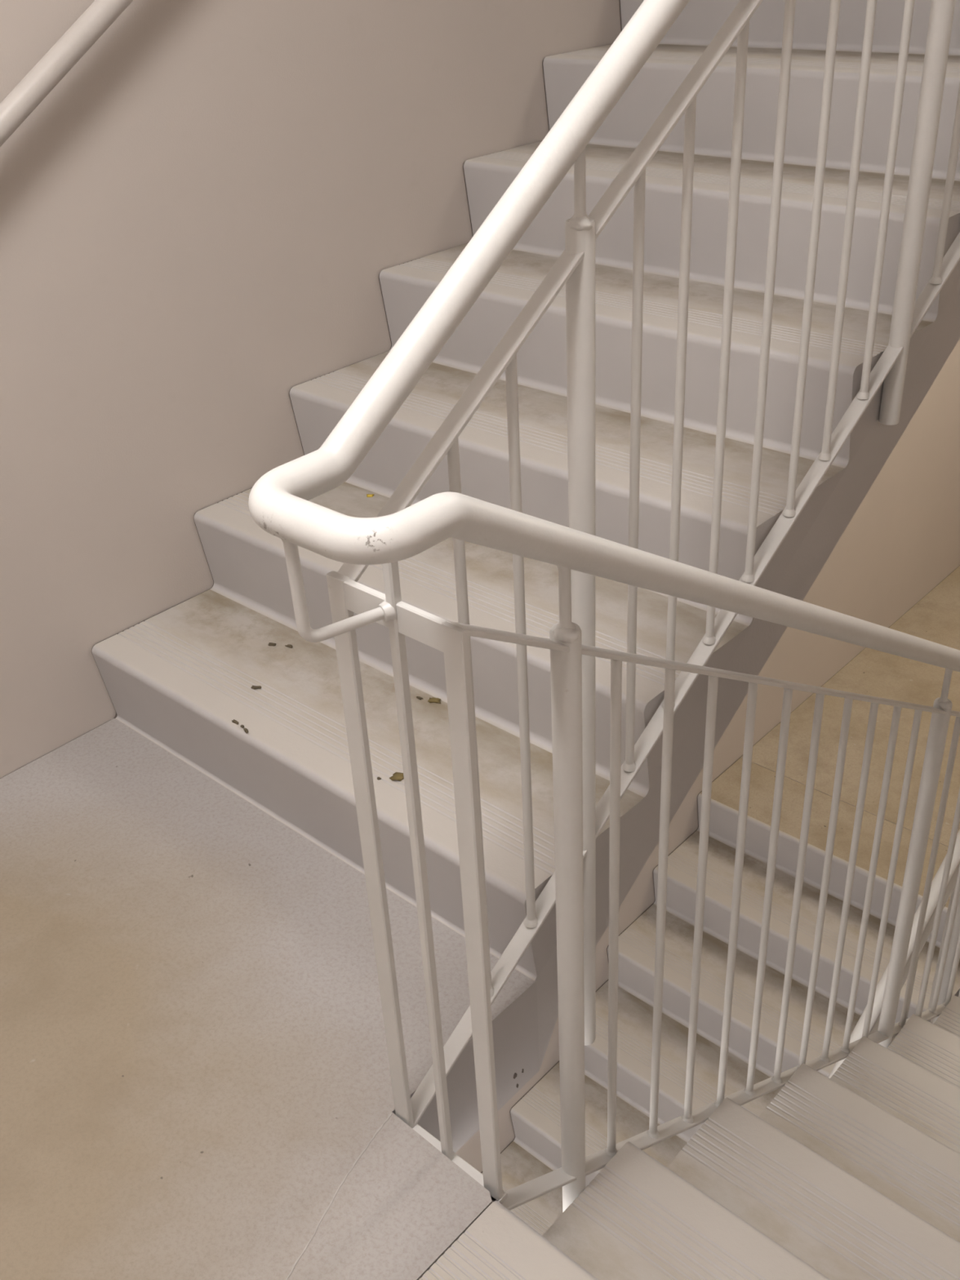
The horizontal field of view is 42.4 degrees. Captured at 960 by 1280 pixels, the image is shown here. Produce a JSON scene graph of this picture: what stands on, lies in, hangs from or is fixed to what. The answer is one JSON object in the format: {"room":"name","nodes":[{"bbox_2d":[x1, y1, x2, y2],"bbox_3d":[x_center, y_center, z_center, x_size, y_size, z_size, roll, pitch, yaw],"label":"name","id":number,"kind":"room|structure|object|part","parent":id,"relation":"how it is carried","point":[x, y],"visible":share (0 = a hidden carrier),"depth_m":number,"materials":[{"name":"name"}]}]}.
{"room":"stairwell","nodes":[
{"label":"stairwell","id":0,"kind":"room"},
{"bbox_2d":[0,718,539,1279],"bbox_3d":[-0.359,0.945,1.374,2.418,0.201,1.546,23,40,36],"label":"floor","id":1,"kind":"structure","parent":0,"point":[196,1083],"depth_m":1.80,"materials":[{"name":"concrete"}]},
{"bbox_2d":[91,0,959,1068],"bbox_3d":[0.484,-0.787,2.603,1.114,1.802,2.565,23,40,36],"label":"flight","id":2,"kind":"object","parent":1,"relation":"on","point":[179,677],"visible":0.62,"depth_m":2.26,"materials":[{"name":"paint"}]},
{"bbox_2d":[231,719,238,724],"bbox_3d":[-0.427,0.143,2.161,0.019,0.004,0.006,23,40,36],"label":"crumb","id":3,"kind":"object","parent":2,"relation":"on","point":[233,721],"visible":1,"depth_m":2.16,"materials":[{"name":"beige food"}]},
{"bbox_2d":[251,685,261,688],"bbox_3d":[-0.408,0.086,2.253,0.020,0.004,0.011,5,32,13],"label":"crumb","id":4,"kind":"object","parent":2,"relation":"on","point":[252,686],"visible":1,"depth_m":2.25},
{"bbox_2d":[267,642,275,646],"bbox_3d":[-0.401,0.008,2.381,0.017,0.004,0.011,-3,31,1],"label":"crumb","id":5,"kind":"object","parent":2,"relation":"on","point":[269,643],"visible":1,"depth_m":2.38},
{"bbox_2d":[366,493,373,497],"bbox_3d":[-0.224,-0.295,2.521,0.018,0.004,0.012,-1,31,4],"label":"flake","id":6,"kind":"object","parent":2,"relation":"on","point":[367,495],"visible":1,"depth_m":2.52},
{"bbox_2d":[389,772,404,781],"bbox_3d":[-0.133,0.221,2.004,0.023,0.004,0.025,20,38,34],"label":"dry leaf","id":7,"kind":"object","parent":2,"relation":"on","point":[397,775],"visible":0.91,"depth_m":2.00,"materials":[{"name":"plant"}]},
{"bbox_2d":[427,697,440,703],"bbox_3d":[-0.079,0.106,2.188,0.026,0.006,0.016,7,33,16],"label":"dry leaf","id":8,"kind":"object","parent":2,"relation":"on","point":[433,700],"visible":1,"depth_m":2.19,"materials":[{"name":"plant"}]},
{"bbox_2d":[248,0,959,1213],"bbox_3d":[0.766,-0.355,2.083,0.200,4.133,2.720,23,40,36],"label":"stair railing","id":9,"kind":"object","parent":2,"relation":"attached to","point":[278,503],"visible":0.94,"depth_m":1.52,"materials":[{"name":"metal"}]},
{"bbox_3d":[-0.132,-0.058,1.149,0.100,0.122,0.022,-18,34,-23],"label":"support rod","id":10,"kind":"part","parent":9,"relation":"part of","materials":[{"name":"white paint"}]},
{"bbox_3d":[-0.082,-0.024,1.198,0.187,0.033,0.008,23,40,36],"label":"panel rail","id":11,"kind":"part","parent":9,"relation":"part of","materials":[{"name":"white metal"}]},
{"bbox_3d":[-0.040,0.683,1.630,0.187,0.009,0.016,23,40,36],"label":"panel rail","id":12,"kind":"part","parent":9,"relation":"part of","materials":[{"name":"white metal"}]},
{"bbox_3d":[0.688,-1.310,1.608,0.026,1.695,2.603,23,40,36],"label":"rail","id":13,"kind":"part","parent":9,"relation":"part of","materials":[{"name":"white metal"}]},
{"bbox_3d":[0.087,-0.045,1.262,0.023,0.086,0.023,23,40,36],"label":"support rod","id":14,"kind":"part","parent":9,"relation":"part of","materials":[{"name":"white paint"}]},
{"bbox_3d":[0.115,0.442,1.558,0.033,1.063,0.033,23,40,36],"label":"post","id":15,"kind":"part","parent":9,"relation":"part of","materials":[{"name":"white metal"}]},
{"bbox_3d":[0.140,0.095,1.676,0.033,1.290,0.033,23,40,36],"label":"post","id":16,"kind":"part","parent":9,"relation":"part of","materials":[{"name":"white metal"}]},
{"bbox_3d":[0.107,-0.491,1.320,0.023,0.090,0.023,23,40,36],"label":"support rod","id":17,"kind":"part","parent":9,"relation":"part of","materials":[{"name":"white paint"}]},
{"bbox_3d":[0.742,-0.787,1.820,0.200,3.121,2.720,23,40,36],"label":"handrail","id":18,"kind":"part","parent":9,"relation":"part of","materials":[{"name":"metal"}]},
{"bbox_3d":[0.732,-0.546,2.072,0.026,1.565,2.603,23,40,36],"label":"rail","id":19,"kind":"part","parent":9,"relation":"part of","materials":[{"name":"white metal"}]},
{"bbox_3d":[0.764,0.117,2.197,0.026,1.393,2.253,23,40,36],"label":"rail","id":20,"kind":"part","parent":9,"relation":"part of","materials":[{"name":"white metal"}]},
{"bbox_3d":[0.809,0.875,2.660,0.026,1.431,2.248,23,40,36],"label":"rail","id":21,"kind":"part","parent":9,"relation":"part of","materials":[{"name":"white metal"}]},
{"bbox_3d":[0.900,0.543,2.594,0.033,0.999,0.033,23,40,36],"label":"post","id":22,"kind":"part","parent":9,"relation":"part of","materials":[{"name":"white metal"}]},
{"bbox_3d":[0.678,-0.826,1.855,0.033,1.055,0.033,23,40,36],"label":"post","id":23,"kind":"part","parent":9,"relation":"part of","materials":[{"name":"white metal"}]},
{"bbox_3d":[0.874,0.083,2.315,0.023,0.087,0.023,23,40,36],"label":"support rod","id":24,"kind":"part","parent":9,"relation":"part of","materials":[{"name":"white paint"}]},
{"bbox_2d":[0,0,959,1172],"bbox_3d":[0.406,-1.013,3.451,0.150,7.685,7.050,23,40,36],"label":"wall","id":25,"kind":"structure","parent":0,"point":[201,220],"depth_m":2.39,"materials":[{"name":"paint"}]},
{"bbox_2d":[0,0,133,146],"bbox_3d":[-0.060,-1.818,2.243,0.080,1.687,2.621,23,40,36],"label":"wall handrail","id":26,"kind":"object","parent":25,"relation":"attached to","point":[48,72],"visible":1,"depth_m":1.93,"materials":[{"name":"metal"}]},
{"bbox_2d":[740,565,959,846],"bbox_3d":[2.627,0.503,4.875,2.418,0.200,3.267,23,40,36],"label":"floor","id":27,"kind":"structure","parent":0,"point":[935,618],"depth_m":5.05,"materials":[{"name":"concrete"}]},
{"bbox_2d":[418,995,959,1279],"bbox_3d":[1.131,1.203,2.273,1.107,1.717,2.567,23,40,36],"label":"flight","id":28,"kind":"object","parent":27,"relation":"on","point":[854,1173],"visible":1,"depth_m":1.89,"materials":[{"name":"paint"}]},
{"bbox_3d":[1.539,2.591,4.631,2.416,0.199,6.750,23,40,36],"label":"floor","id":29,"kind":"structure","parent":0,"visible":0},
{"bbox_2d":[480,757,959,1235],"bbox_3d":[0.627,1.917,4.231,1.114,1.752,2.565,23,40,36],"label":"flight","id":30,"kind":"object","parent":29,"relation":"on","point":[535,1151],"visible":0.46,"depth_m":4.39,"materials":[{"name":"paint"}]},
{"bbox_2d":[828,829,959,1078],"bbox_3d":[0.950,1.640,3.517,0.045,2.119,1.591,23,40,36],"label":"stair railing","id":31,"kind":"object","parent":30,"relation":"attached to","point":[856,1034],"visible":0.06,"depth_m":3.40,"materials":[{"name":"white metal"}]},
{"bbox_3d":[0.927,1.275,3.298,0.026,0.994,1.573,23,40,36],"label":"rail","id":32,"kind":"part","parent":31,"relation":"part of","materials":[{"name":"white metal"}]},
{"bbox_3d":[1.415,1.021,3.757,0.033,1.030,0.033,23,40,36],"label":"post","id":33,"kind":"part","parent":31,"relation":"part of","materials":[{"name":"white metal"}]}
]}

